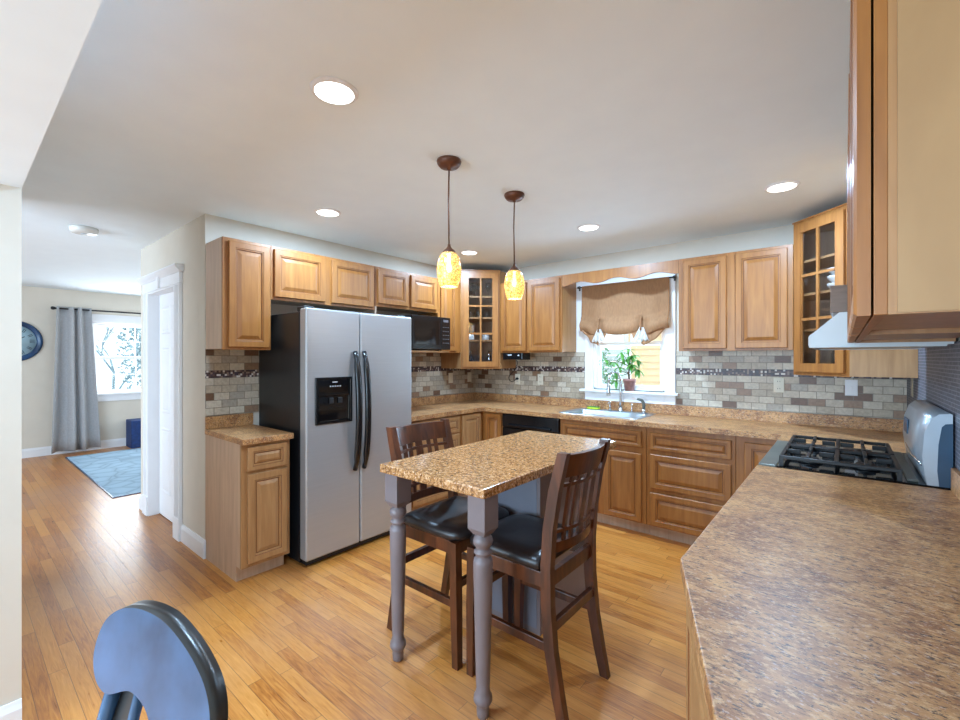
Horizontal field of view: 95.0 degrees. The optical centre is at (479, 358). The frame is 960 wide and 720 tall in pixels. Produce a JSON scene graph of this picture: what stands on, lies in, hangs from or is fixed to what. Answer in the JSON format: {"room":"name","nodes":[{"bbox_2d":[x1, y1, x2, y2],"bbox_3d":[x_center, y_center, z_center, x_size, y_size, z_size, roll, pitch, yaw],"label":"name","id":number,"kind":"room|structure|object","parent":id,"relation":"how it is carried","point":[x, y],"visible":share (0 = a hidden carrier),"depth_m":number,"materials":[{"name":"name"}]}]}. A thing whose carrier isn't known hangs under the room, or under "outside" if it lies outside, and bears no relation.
{"room":"kitchen","nodes":[
{"label":"kitchen","id":0,"kind":"room"},
{"bbox_2d":[0,184,21,706],"bbox_3d":[-2.448,0.195,2.126,1.690,2.440,0.200,0,0,40],"label":"wall","id":1,"kind":"structure","parent":0,"point":[10,196],"depth_m":1.64,"materials":[{"name":"paint"}]},
{"bbox_2d":[0,698,21,719],"bbox_3d":[-1.792,1.350,1.583,0.014,0.130,0.200,0,0,40],"label":"baseboard","id":2,"kind":"structure","parent":1,"relation":"attached to","point":[13,710],"depth_m":1.64,"materials":[{"name":"white wood"}]},
{"bbox_2d":[0,0,101,187],"bbox_3d":[-0.747,-0.834,0.717,2.729,0.381,0.200,0,0,40],"label":"soffit","id":3,"kind":"object","parent":1,"relation":"attached to","point":[42,41],"depth_m":0.97,"materials":[{"name":"paint"}]},
{"bbox_2d":[22,286,140,448],"bbox_3d":[-6.674,0.195,6.078,0.120,2.440,7.600,0,0,40],"label":"wall","id":4,"kind":"structure","parent":0,"point":[37,371],"depth_m":6.43,"materials":[{"name":"paint"}]},
{"bbox_2d":[22,322,42,360],"bbox_3d":[-6.509,-0.242,6.150,0.037,0.578,0.578,0,0,40],"label":"wall clock","id":5,"kind":"object","parent":4,"relation":"attached to","point":[32,339],"visible":0.55,"depth_m":6.27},
{"bbox_2d":[22,327,36,355],"bbox_3d":[-6.516,-0.242,6.155,0.002,0.442,0.442,0,0,40],"label":"clock face","id":6,"kind":"object","parent":5,"relation":"on","point":[29,334],"depth_m":6.27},
{"bbox_2d":[22,438,125,457],"bbox_3d":[-6.622,1.350,6.035,0.014,0.130,7.400,0,0,40],"label":"baseboard","id":7,"kind":"structure","parent":4,"relation":"attached to","point":[39,451],"depth_m":6.52,"materials":[{"name":"white wood"}]},
{"bbox_2d":[51,306,140,313],"bbox_3d":[-5.446,-0.726,7.356,0.140,0.061,2.505,0,0,40],"label":"curtain rod","id":8,"kind":"object","parent":4,"relation":"attached to","point":[52,307],"visible":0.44,"depth_m":6.78,"materials":[{"name":"black metal"}]},
{"bbox_2d":[51,306,100,453],"bbox_3d":[-6.030,0.305,6.573,0.152,2.130,0.555,0,0,40],"label":"curtain","id":9,"kind":"object","parent":8,"relation":"hanging from","point":[75,423],"visible":1,"depth_m":6.54,"materials":[{"name":"grey fabric"}]},
{"bbox_2d":[92,314,140,401],"bbox_3d":[-5.506,-0.005,7.441,0.180,1.360,1.810,0,0,40],"label":"window","id":10,"kind":"structure","parent":4,"relation":"in","point":[97,319],"depth_m":7.04,"materials":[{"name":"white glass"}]},
{"bbox_2d":[141,217,198,534],"bbox_3d":[-2.586,0.195,3.717,1.509,2.440,0.110,0,0,40],"label":"wall","id":11,"kind":"structure","parent":0,"point":[181,246],"depth_m":3.35,"materials":[{"name":"paint"}]},
{"bbox_2d":[139,494,141,509],"bbox_3d":[-3.142,1.350,4.096,0.170,0.130,0.014,0,0,40],"label":"baseboard","id":12,"kind":"structure","parent":11,"relation":"attached to","point":[140,497],"depth_m":4.11,"materials":[{"name":"white wood"}]},
{"bbox_2d":[137,263,183,541],"bbox_3d":[-2.678,0.345,3.746,1.060,2.140,0.162,0,0,40],"label":"door","id":13,"kind":"structure","parent":11,"relation":"in","point":[161,288],"depth_m":3.89,"materials":[{"name":"white wood"}]},
{"bbox_2d":[181,524,205,558],"bbox_3d":[-2.127,1.350,3.256,0.484,0.130,0.014,0,0,40],"label":"baseboard","id":14,"kind":"structure","parent":11,"relation":"attached to","point":[197,544],"depth_m":3.22,"materials":[{"name":"white wood"}]},
{"bbox_2d":[199,214,471,538],"bbox_3d":[-1.048,0.195,4.296,0.120,2.440,2.965,0,0,40],"label":"wall","id":15,"kind":"structure","parent":0,"point":[211,227],"depth_m":3.37,"materials":[{"name":"paint"}]},
{"bbox_2d":[205,349,258,416],"bbox_3d":[-1.821,0.175,3.260,0.008,0.476,0.380,0,0,40],"label":"tile backsplash","id":16,"kind":"structure","parent":15,"relation":"attached to","point":[231,376],"depth_m":3.24,"materials":[{"name":"beige tile"}]},
{"bbox_2d":[206,236,270,349],"bbox_3d":[-1.714,-0.434,3.132,0.318,0.753,0.319,0,0,40],"label":"upper cabinet","id":17,"kind":"object","parent":15,"relation":"attached to","point":[238,272],"visible":1,"depth_m":3.02,"materials":[{"name":"brown wood"}]},
{"bbox_2d":[271,246,374,311],"bbox_3d":[-1.322,-0.618,3.606,0.318,0.387,0.908,0,0,40],"label":"upper cabinet","id":18,"kind":"object","parent":15,"relation":"attached to","point":[298,278],"visible":0.95,"depth_m":3.45,"materials":[{"name":"brown wood"}]},
{"bbox_2d":[356,266,448,352],"bbox_3d":[-0.730,-0.433,4.209,0.460,0.756,0.773,0,0,40],"label":"upper cabinet","id":19,"kind":"object","parent":15,"relation":"attached to","point":[395,291],"visible":0.77,"depth_m":4.12,"materials":[{"name":"brown wood"}]},
{"bbox_2d":[404,314,449,350],"bbox_3d":[-0.628,-0.235,4.300,0.462,0.324,0.499,0,0,40],"label":"microwave","id":20,"kind":"object","parent":19,"relation":"on","point":[427,332],"visible":0.63,"depth_m":4.13,"materials":[{"name":"black plastic"}]},
{"bbox_2d":[411,350,448,352],"bbox_3d":[-0.708,-0.064,4.236,0.460,0.018,0.702,0,0,40],"label":"shelf","id":21,"kind":"object","parent":19,"relation":"attached to","point":[412,351],"depth_m":4.17,"materials":[{"name":"brown wood"}]},
{"bbox_2d":[418,278,460,352],"bbox_3d":[-0.426,-0.434,4.687,0.318,0.753,0.346,0,0,40],"label":"upper cabinet","id":22,"kind":"object","parent":15,"relation":"attached to","point":[448,299],"visible":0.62,"depth_m":4.61,"materials":[{"name":"brown wood"}]},
{"bbox_2d":[411,353,475,397],"bbox_3d":[-0.571,0.175,4.770,0.008,0.476,1.610,0,0,40],"label":"tile backsplash","id":23,"kind":"structure","parent":15,"relation":"attached to","point":[428,378],"depth_m":4.85,"materials":[{"name":"beige tile"}]},
{"bbox_2d":[448,373,452,382],"bbox_3d":[-0.333,0.225,5.042,0.010,0.115,0.070,0,0,40],"label":"switch plate","id":24,"kind":"object","parent":23,"relation":"attached to","point":[450,375],"visible":1,"depth_m":5.04,"materials":[{"name":"beige plastic"}]},
{"bbox_2d":[467,372,470,381],"bbox_3d":[-0.124,0.225,5.295,0.010,0.115,0.070,0,0,40],"label":"switch plate","id":25,"kind":"object","parent":23,"relation":"attached to","point":[468,373],"visible":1,"depth_m":5.28,"materials":[{"name":"beige plastic"}]},
{"bbox_2d":[22,446,690,719],"bbox_3d":[-3.051,1.465,3.077,9.490,0.100,7.600,0,0,40],"label":"floor","id":26,"kind":"structure","parent":0,"point":[292,640],"depth_m":2.32,"materials":[{"name":"brown wood"}]},
{"bbox_2d":[65,448,140,497],"bbox_3d":[-4.205,1.409,6.065,2.830,0.011,1.870,0,0,40],"label":"area rug","id":27,"kind":"object","parent":26,"relation":"on","point":[117,473],"visible":0.46,"depth_m":5.56,"materials":[{"name":"blue fabric"}]},
{"bbox_2d":[126,418,140,448],"bbox_3d":[-5.467,1.199,7.136,0.330,0.432,0.370,0,0,40],"label":"cube","id":28,"kind":"object","parent":26,"relation":"on","point":[133,426],"visible":0.49,"depth_m":6.95,"materials":[{"name":"blue fabric"}]},
{"bbox_2d":[93,600,227,719],"bbox_3d":[-0.667,0.940,0.589,0.428,0.953,0.500,0,0,31],"label":"dining chair","id":29,"kind":"object","parent":26,"relation":"on","point":[148,655],"visible":1,"depth_m":0.78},
{"bbox_2d":[205,435,289,581],"bbox_3d":[-1.607,0.977,3.036,0.619,0.876,0.309,0,0,40],"label":"base cabinet","id":30,"kind":"object","parent":26,"relation":"on","point":[247,487],"visible":0.91,"depth_m":2.86,"materials":[{"name":"brown wood"}]},
{"bbox_2d":[205,413,293,445],"bbox_3d":[-1.599,0.477,3.033,0.638,0.124,0.325,0,0,40],"label":"countertop","id":31,"kind":"structure","parent":30,"relation":"on","point":[240,429],"depth_m":3.05,"materials":[{"name":"stone"}]},
{"bbox_2d":[259,305,410,565],"bbox_3d":[-1.104,0.527,3.494,0.791,1.776,0.934,0,0,40],"label":"refrigerator","id":32,"kind":"object","parent":26,"relation":"on","point":[335,380],"visible":0.88,"depth_m":3.16,"materials":[{"name":"silver metal"}]},
{"bbox_2d":[411,414,459,510],"bbox_3d":[-0.626,0.977,4.221,0.619,0.876,0.653,0,0,40],"label":"base cabinet","id":33,"kind":"object","parent":26,"relation":"on","point":[454,420],"visible":0.2,"depth_m":4.03,"materials":[{"name":"brown wood"}]},
{"bbox_2d":[386,418,511,670],"bbox_3d":[-0.164,0.887,2.316,0.541,1.055,0.444,0,0,40],"label":"bar chair","id":34,"kind":"object","parent":26,"relation":"on","point":[442,525],"visible":0.56,"depth_m":2.25,"materials":[{"name":"brown wood"}]},
{"bbox_2d":[404,496,508,540],"bbox_3d":[-0.107,0.812,2.269,0.394,0.054,0.444,0,0,40],"label":"seat cushion","id":35,"kind":"object","parent":34,"relation":"on","point":[447,519],"depth_m":2.17,"materials":[{"name":"leather"}]},
{"bbox_2d":[458,411,502,496],"bbox_3d":[-0.023,0.977,4.758,0.863,0.876,0.941,0,0,40],"label":"base cabinet","id":36,"kind":"object","parent":26,"relation":"on","point":[481,425],"visible":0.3,"depth_m":4.43,"materials":[{"name":"brown wood"}]},
{"bbox_2d":[380,430,615,719],"bbox_3d":[0.172,0.955,2.348,0.632,0.920,1.256,0,0,40],"label":"kitchen island","id":37,"kind":"object","parent":26,"relation":"on","point":[512,472],"visible":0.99,"depth_m":2.04,"materials":[{"name":"stone"}]},
{"bbox_2d":[502,413,559,435],"bbox_3d":[0.650,0.978,4.388,0.638,0.865,0.640,0,0,40],"label":"dishwasher","id":38,"kind":"object","parent":26,"relation":"on","point":[511,423],"visible":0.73,"depth_m":4.16,"materials":[{"name":"black plastic"}]},
{"bbox_2d":[466,438,610,719],"bbox_3d":[0.264,0.887,1.961,0.541,1.055,0.417,0,0,40],"label":"bar chair","id":39,"kind":"object","parent":26,"relation":"on","point":[524,547],"visible":0.94,"depth_m":1.83,"materials":[{"name":"brown wood"}]},
{"bbox_2d":[470,514,575,569],"bbox_3d":[0.207,0.812,2.008,0.394,0.054,0.417,0,0,40],"label":"seat cushion","id":40,"kind":"object","parent":39,"relation":"on","point":[517,539],"depth_m":1.90,"materials":[{"name":"leather"}]},
{"bbox_2d":[560,414,649,533],"bbox_3d":[1.206,0.977,3.950,0.766,0.876,0.619,0,0,40],"label":"base cabinet","id":41,"kind":"object","parent":26,"relation":"on","point":[622,502],"visible":0.44,"depth_m":3.60,"materials":[{"name":"brown wood"}]},
{"bbox_2d":[411,392,905,452],"bbox_3d":[0.900,0.477,3.559,3.816,0.124,1.613,0,0,40],"label":"countertop","id":42,"kind":"structure","parent":41,"relation":"on","point":[774,425],"depth_m":3.54,"materials":[{"name":"stone"}]},
{"bbox_2d":[558,408,655,419],"bbox_3d":[1.152,0.575,4.005,0.740,0.160,0.490,0,0,40],"label":"sink","id":43,"kind":"object","parent":42,"relation":"in","point":[580,411],"visible":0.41,"depth_m":4.09,"materials":[{"name":"metal"}]},
{"bbox_2d":[587,406,599,408],"bbox_3d":[1.110,0.483,4.299,0.110,0.023,0.060,0,0,40],"label":"sponge","id":44,"kind":"object","parent":43,"relation":"on","point":[588,407],"visible":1,"depth_m":4.29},
{"bbox_2d":[637,398,645,412],"bbox_3d":[1.467,0.427,3.995,0.083,0.134,0.043,0,0,6],"label":"sprayer","id":45,"kind":"object","parent":43,"relation":"on","point":[638,399],"visible":1,"depth_m":3.98,"materials":[{"name":"silver metal"}]},
{"bbox_2d":[607,371,623,410],"bbox_3d":[1.256,0.304,4.080,0.221,0.379,0.056,0,0,-39],"label":"faucet","id":46,"kind":"object","parent":42,"relation":"on","point":[612,372],"visible":1,"depth_m":4.12,"materials":[{"name":"silver metal"}]},
{"bbox_2d":[647,427,735,544],"bbox_3d":[1.741,0.977,3.507,0.617,0.876,0.619,0,0,40],"label":"base cabinet","id":47,"kind":"object","parent":26,"relation":"on","point":[691,476],"visible":0.7,"depth_m":3.28,"materials":[{"name":"brown wood"}]},
{"bbox_2d":[686,603,709,719],"bbox_3d":[0.936,0.977,1.113,0.637,0.876,1.940,0,0,40],"label":"base cabinet","id":48,"kind":"object","parent":26,"relation":"on","point":[696,704],"visible":0.1,"depth_m":0.95,"materials":[{"name":"brown wood"}]},
{"bbox_2d":[680,465,959,719],"bbox_3d":[0.927,0.477,1.109,0.648,0.124,1.963,0,0,40],"label":"countertop","id":49,"kind":"structure","parent":48,"relation":"on","point":[809,595],"depth_m":0.92,"materials":[{"name":"stone"}]},
{"bbox_2d":[736,436,776,489],"bbox_3d":[2.236,0.977,2.899,0.916,0.876,0.925,0,0,40],"label":"base cabinet","id":50,"kind":"object","parent":26,"relation":"on","point":[750,451],"visible":0.08,"depth_m":3.02,"materials":[{"name":"brown wood"}]},
{"bbox_2d":[758,400,952,489],"bbox_3d":[1.774,0.814,2.181,0.686,1.203,0.758,0,0,40],"label":"gas range","id":51,"kind":"object","parent":26,"relation":"on","point":[927,461],"visible":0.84,"depth_m":1.94,"materials":[{"name":"silver metal"}]},
{"bbox_2d":[776,442,950,489],"bbox_3d":[1.820,0.505,2.142,0.555,0.021,0.758,0,0,40],"label":"cooktop","id":52,"kind":"object","parent":51,"relation":"in","point":[912,475],"depth_m":1.97,"materials":[{"name":"black metal"}]},
{"bbox_2d":[22,0,850,295],"bbox_3d":[-3.051,-1.075,3.077,9.490,0.100,7.600,0,0,40],"label":"ceiling","id":53,"kind":"structure","parent":0,"point":[651,123],"depth_m":1.95,"materials":[{"name":"paint"}]},
{"bbox_2d":[69,225,98,235],"bbox_3d":[-3.115,-1.000,3.461,0.176,0.050,0.176,0,0,40],"label":"smoke detector","id":54,"kind":"object","parent":53,"relation":"attached to","point":[77,229],"visible":1,"depth_m":3.42,"materials":[{"name":"white plastic"}]},
{"bbox_2d":[314,208,340,216],"bbox_3d":[-1.066,-1.020,3.082,0.178,0.009,0.178,0,0,40],"label":"recessed light","id":55,"kind":"object","parent":53,"relation":"in","point":[329,212],"visible":1,"depth_m":3.07,"materials":[{"name":"white plastic"}]},
{"bbox_2d":[310,76,357,104],"bbox_3d":[-0.559,-1.020,1.688,0.178,0.009,0.178,0,0,40],"label":"recessed light","id":56,"kind":"object","parent":53,"relation":"in","point":[332,90],"visible":1,"depth_m":1.67,"materials":[{"name":"white plastic"}]},
{"bbox_2d":[437,155,460,287],"bbox_3d":[-0.160,-0.697,2.280,0.128,0.654,0.128,0,0,40],"label":"pendant light","id":57,"kind":"object","parent":53,"relation":"hanging from","point":[449,264],"visible":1,"depth_m":2.24,"materials":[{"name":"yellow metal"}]},
{"bbox_2d":[460,250,478,254],"bbox_3d":[-0.103,-1.020,4.245,0.178,0.009,0.178,0,0,40],"label":"recessed light","id":58,"kind":"object","parent":53,"relation":"in","point":[466,252],"visible":1,"depth_m":4.23,"materials":[{"name":"white"}]},
{"bbox_2d":[504,191,524,299],"bbox_3d":[0.215,-0.697,2.749,0.128,0.654,0.128,0,0,40],"label":"pendant light","id":59,"kind":"object","parent":53,"relation":"hanging from","point":[514,284],"visible":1,"depth_m":2.71,"materials":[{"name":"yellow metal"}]},
{"bbox_2d":[577,223,599,230],"bbox_3d":[0.847,-1.020,3.433,0.178,0.009,0.178,0,0,40],"label":"recessed light","id":60,"kind":"object","parent":53,"relation":"in","point":[585,227],"visible":1,"depth_m":3.42,"materials":[{"name":"white plastic"}]},
{"bbox_2d":[764,180,799,191],"bbox_3d":[1.797,-1.020,2.620,0.178,0.009,0.178,0,0,40],"label":"recessed light","id":61,"kind":"object","parent":53,"relation":"in","point":[781,186],"visible":1,"depth_m":2.60,"materials":[{"name":"white plastic"}]},
{"bbox_2d":[481,225,903,419],"bbox_3d":[1.446,0.195,4.235,4.040,2.440,0.120,0,0,40],"label":"wall","id":62,"kind":"structure","parent":0,"point":[782,235],"depth_m":3.92,"materials":[{"name":"paint"}]},
{"bbox_2d":[441,269,515,368],"bbox_3d":[-0.014,-0.419,4.957,0.608,1.071,0.608,0,0,40],"label":"upper cabinet","id":63,"kind":"object","parent":62,"relation":"attached to","point":[480,289],"visible":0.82,"depth_m":4.77,"materials":[{"name":"brown wood"}]},
{"bbox_2d":[469,351,472,360],"bbox_3d":[-0.105,0.005,4.948,0.056,0.180,0.056,0,0,40],"label":"bottle","id":64,"kind":"object","parent":63,"relation":"in","point":[470,355],"visible":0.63,"depth_m":4.93,"materials":[{"name":"black glass"}]},
{"bbox_2d":[469,296,491,303],"bbox_3d":[-0.015,-0.668,4.971,0.568,0.016,0.568,0,0,40],"label":"shelf","id":65,"kind":"object","parent":63,"relation":"attached to","point":[472,299],"depth_m":4.94,"materials":[{"name":"brown wood"}]},
{"bbox_2d":[469,317,491,322],"bbox_3d":[-0.015,-0.438,4.971,0.568,0.016,0.568,0,0,40],"label":"shelf","id":66,"kind":"object","parent":63,"relation":"attached to","point":[471,319],"depth_m":4.88,"materials":[{"name":"brown wood"}]},
{"bbox_2d":[469,340,491,342],"bbox_3d":[-0.015,-0.193,4.971,0.568,0.016,0.568,0,0,40],"label":"shelf","id":67,"kind":"object","parent":63,"relation":"attached to","point":[470,341],"depth_m":4.85,"materials":[{"name":"brown wood"}]},
{"bbox_2d":[482,335,488,339],"bbox_3d":[0.064,-0.244,4.964,0.080,0.085,0.080,0,0,40],"label":"mug","id":68,"kind":"object","parent":63,"relation":"on","point":[484,337],"visible":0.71,"depth_m":4.93,"materials":[{"name":"white ceramic"}]},
{"bbox_2d":[487,351,491,360],"bbox_3d":[0.106,0.005,4.968,0.056,0.180,0.056,0,0,40],"label":"bottle","id":69,"kind":"object","parent":63,"relation":"in","point":[489,358],"visible":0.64,"depth_m":4.95,"materials":[{"name":"silver metal"}]},
{"bbox_3d":[-0.105,-0.244,4.948,0.080,0.085,0.080,0,0,40],"label":"mug","id":70,"kind":"object","parent":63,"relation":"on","visible":0},
{"bbox_2d":[469,325,473,332],"bbox_3d":[-0.105,-0.330,4.948,0.080,0.085,0.080,0,0,40],"label":"mug","id":71,"kind":"object","parent":70,"relation":"on","point":[471,327],"visible":0.69,"depth_m":4.91,"materials":[{"name":"white ceramic"}]},
{"bbox_2d":[476,352,584,398],"bbox_3d":[0.509,0.175,4.927,1.454,0.476,0.008,0,0,40],"label":"tile backsplash","id":72,"kind":"structure","parent":62,"relation":"attached to","point":[563,373],"depth_m":4.78,"materials":[{"name":"beige tile"}]},
{"bbox_2d":[515,374,519,383],"bbox_3d":[0.425,0.235,4.985,0.070,0.115,0.008,0,0,40],"label":"outlet","id":73,"kind":"object","parent":72,"relation":"attached to","point":[516,375],"visible":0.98,"depth_m":4.98,"materials":[{"name":"white plastic"}]},
{"bbox_2d":[538,374,542,384],"bbox_3d":[0.657,0.230,4.793,0.070,0.115,0.008,0,0,40],"label":"outlet","id":74,"kind":"object","parent":72,"relation":"attached to","point":[540,376],"visible":1,"depth_m":4.79,"materials":[{"name":"white plastic"}]},
{"bbox_2d":[500,275,575,352],"bbox_3d":[0.598,-0.434,4.639,0.751,0.753,0.318,0,0,40],"label":"upper cabinet","id":75,"kind":"object","parent":62,"relation":"attached to","point":[543,320],"visible":0.93,"depth_m":4.46,"materials":[{"name":"brown wood"}]},
{"bbox_2d":[503,353,529,381],"bbox_3d":[0.389,0.105,4.809,0.371,0.326,0.308,0,0,40],"label":"radio","id":76,"kind":"object","parent":75,"relation":"attached to","point":[506,356],"visible":0.99,"depth_m":4.66,"materials":[{"name":"black plastic"}]},
{"bbox_2d":[562,259,678,286],"bbox_3d":[1.221,-0.754,3.959,1.073,0.114,0.018,0,0,40],"label":"valance","id":77,"kind":"object","parent":75,"relation":"attached to","point":[636,271],"visible":1,"depth_m":3.90,"materials":[{"name":"brown wood"}]},
{"bbox_2d":[576,272,678,404],"bbox_3d":[1.399,-0.198,4.232,1.000,1.224,0.185,0,0,40],"label":"window","id":78,"kind":"structure","parent":62,"relation":"in","point":[593,352],"depth_m":4.15,"materials":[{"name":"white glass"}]},
{"bbox_2d":[599,349,643,390],"bbox_3d":[1.341,0.109,4.170,0.437,0.396,0.187,0,0,40],"label":"potted plant","id":79,"kind":"object","parent":78,"relation":"on","point":[629,384],"visible":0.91,"depth_m":4.13,"materials":[{"name":"green plant"}]},
{"bbox_2d":[579,277,668,345],"bbox_3d":[1.337,-0.421,4.147,0.852,0.604,0.066,0,0,40],"label":"window shade","id":80,"kind":"object","parent":78,"relation":"attached to","point":[640,308],"visible":1,"depth_m":4.12,"materials":[{"name":"brown fabric"}]},
{"bbox_2d":[577,275,675,290],"bbox_3d":[1.359,-0.710,4.176,0.950,0.050,0.038,0,0,40],"label":"curtain rod","id":81,"kind":"object","parent":78,"relation":"attached to","point":[674,276],"visible":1,"depth_m":3.89,"materials":[{"name":"black metal"}]},
{"bbox_2d":[679,244,793,350],"bbox_3d":[2.012,-0.434,3.469,0.766,0.753,0.318,0,0,40],"label":"upper cabinet","id":82,"kind":"object","parent":62,"relation":"attached to","point":[739,300],"visible":0.99,"depth_m":3.32,"materials":[{"name":"brown wood"}]},
{"bbox_2d":[676,350,906,418],"bbox_3d":[2.309,0.175,3.436,1.474,0.476,0.008,0,0,40],"label":"tile backsplash","id":83,"kind":"structure","parent":62,"relation":"attached to","point":[719,379],"depth_m":3.45,"materials":[{"name":"grey tile"}]},
{"bbox_2d":[773,378,783,392],"bbox_3d":[2.320,0.208,3.416,0.070,0.115,0.008,0,0,40],"label":"outlet","id":84,"kind":"object","parent":83,"relation":"attached to","point":[778,383],"visible":1,"depth_m":3.41,"materials":[{"name":"white plastic"}]},
{"bbox_2d":[845,379,857,395],"bbox_3d":[2.651,0.210,3.141,0.070,0.115,0.010,0,0,40],"label":"switch plate","id":85,"kind":"object","parent":83,"relation":"attached to","point":[851,386],"visible":1,"depth_m":3.14,"materials":[{"name":"white plastic"}]},
{"bbox_2d":[792,203,917,377],"bbox_3d":[2.444,-0.419,2.922,0.608,1.071,0.608,0,0,40],"label":"upper cabinet","id":86,"kind":"object","parent":62,"relation":"attached to","point":[820,239],"visible":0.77,"depth_m":2.94,"materials":[{"name":"brown wood"}]},
{"bbox_2d":[803,328,815,333],"bbox_3d":[2.458,-0.193,2.924,0.568,0.016,0.568,0,0,40],"label":"shelf","id":87,"kind":"object","parent":86,"relation":"attached to","point":[805,330],"depth_m":3.05,"materials":[{"name":"brown wood"}]},
{"bbox_2d":[803,290,829,300],"bbox_3d":[2.458,-0.438,2.924,0.568,0.016,0.568,0,0,40],"label":"shelf","id":88,"kind":"object","parent":86,"relation":"attached to","point":[824,295],"depth_m":3.06,"materials":[{"name":"brown wood"}]},
{"bbox_2d":[803,253,834,270],"bbox_3d":[2.458,-0.668,2.924,0.568,0.016,0.568,0,0,40],"label":"shelf","id":89,"kind":"object","parent":86,"relation":"attached to","point":[826,261],"depth_m":3.03,"materials":[{"name":"brown wood"}]},
{"bbox_3d":[0.533,0.195,0.043,0.100,2.440,7.499,0,0,40],"label":"wall","id":90,"kind":"structure","parent":0,"visible":0},
{"bbox_2d":[830,285,846,317],"bbox_3d":[1.899,-0.504,2.077,0.370,0.614,0.757,0,0,40],"label":"upper cabinet","id":91,"kind":"object","parent":90,"relation":"attached to","point":[838,293],"visible":0.09,"depth_m":1.89,"materials":[{"name":"brown wood"}]},
{"bbox_2d":[808,312,953,349],"bbox_3d":[1.869,-0.122,2.102,0.446,0.150,0.756,0,0,40],"label":"range hood","id":92,"kind":"object","parent":91,"relation":"attached to","point":[832,335],"visible":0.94,"depth_m":1.89,"materials":[{"name":"paint"}]},
{"bbox_2d":[847,84,959,342],"bbox_3d":[1.416,-0.438,1.450,0.313,0.747,0.821,0,0,40],"label":"upper cabinet","id":93,"kind":"object","parent":90,"relation":"attached to","point":[928,337],"visible":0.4,"depth_m":1.61,"materials":[{"name":"brown wood"}]},
{"bbox_2d":[849,0,959,334],"bbox_3d":[0.919,-0.438,0.848,0.312,0.747,0.738,0,0,40],"label":"upper cabinet","id":94,"kind":"object","parent":90,"relation":"attached to","point":[904,62],"visible":1,"depth_m":0.63,"materials":[{"name":"brown wood"}]},
{"bbox_2d":[907,341,959,470],"bbox_3d":[1.732,0.175,1.577,0.008,0.476,3.590,0,0,40],"label":"backsplash","id":95,"kind":"structure","parent":90,"relation":"attached to","point":[937,383],"depth_m":1.89,"materials":[{"name":"grey tile"}]},
{"bbox_2d":[911,378,912,396],"bbox_3d":[2.666,0.165,2.718,0.008,0.140,0.080,0,0,40],"label":"outlet","id":96,"kind":"object","parent":95,"relation":"attached to","point":[911,378],"visible":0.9,"depth_m":2.69,"materials":[{"name":"beige plastic"}]},
{"bbox_3d":[2.380,-0.471,2.916,0.130,0.050,0.130,0,0,40],"label":"bowl","id":97,"kind":"object","parent":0,"visible":0},
{"bbox_2d":[827,275,834,282],"bbox_3d":[2.380,-0.523,2.916,0.130,0.050,0.130,0,0,40],"label":"bowl","id":98,"kind":"object","parent":97,"relation":"on","point":[831,278],"visible":0.33,"depth_m":2.91,"materials":[{"name":"white ceramic"}]},
{"label":"outside","id":99,"kind":"structure","parent":0,"visible":0},
{"bbox_3d":[-3.268,1.940,9.360,34.000,0.050,30.000,0,0,40],"label":"ground","id":100,"kind":"structure","parent":99,"visible":0},
{"bbox_2d":[96,326,140,389],"bbox_3d":[-10.730,-0.561,12.858,3.460,4.955,3.808,0,0,-5],"label":"bare tree","id":101,"kind":"object","parent":100,"relation":"on","point":[111,367],"visible":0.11,"depth_m":13.04,"materials":[{"name":"white plant"}]},
{"bbox_2d":[116,327,140,388],"bbox_3d":[-7.010,-0.076,11.436,3.768,3.981,3.801,0,0,40],"label":"evergreen","id":102,"kind":"object","parent":100,"relation":"on","point":[124,362],"visible":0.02,"depth_m":10.29,"materials":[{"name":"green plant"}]},
{"bbox_2d":[602,348,615,383],"bbox_3d":[1.988,0.718,8.794,1.531,2.395,1.417,0,0,0],"label":"shrub","id":103,"kind":"object","parent":100,"relation":"on","point":[603,353],"visible":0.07,"depth_m":8.54,"materials":[{"name":"green plant"}]},
{"bbox_2d":[602,350,623,384],"bbox_3d":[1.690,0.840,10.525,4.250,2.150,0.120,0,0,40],"label":"window","id":104,"kind":"structure","parent":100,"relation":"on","point":[613,352],"depth_m":9.48,"materials":[{"name":"white glass"}]},
{"bbox_2d":[624,334,660,385],"bbox_3d":[5.679,-0.440,7.793,5.220,4.690,3.000,0,0,40],"label":"neighbor house","id":105,"kind":"structure","parent":100,"relation":"on","point":[649,355],"depth_m":8.06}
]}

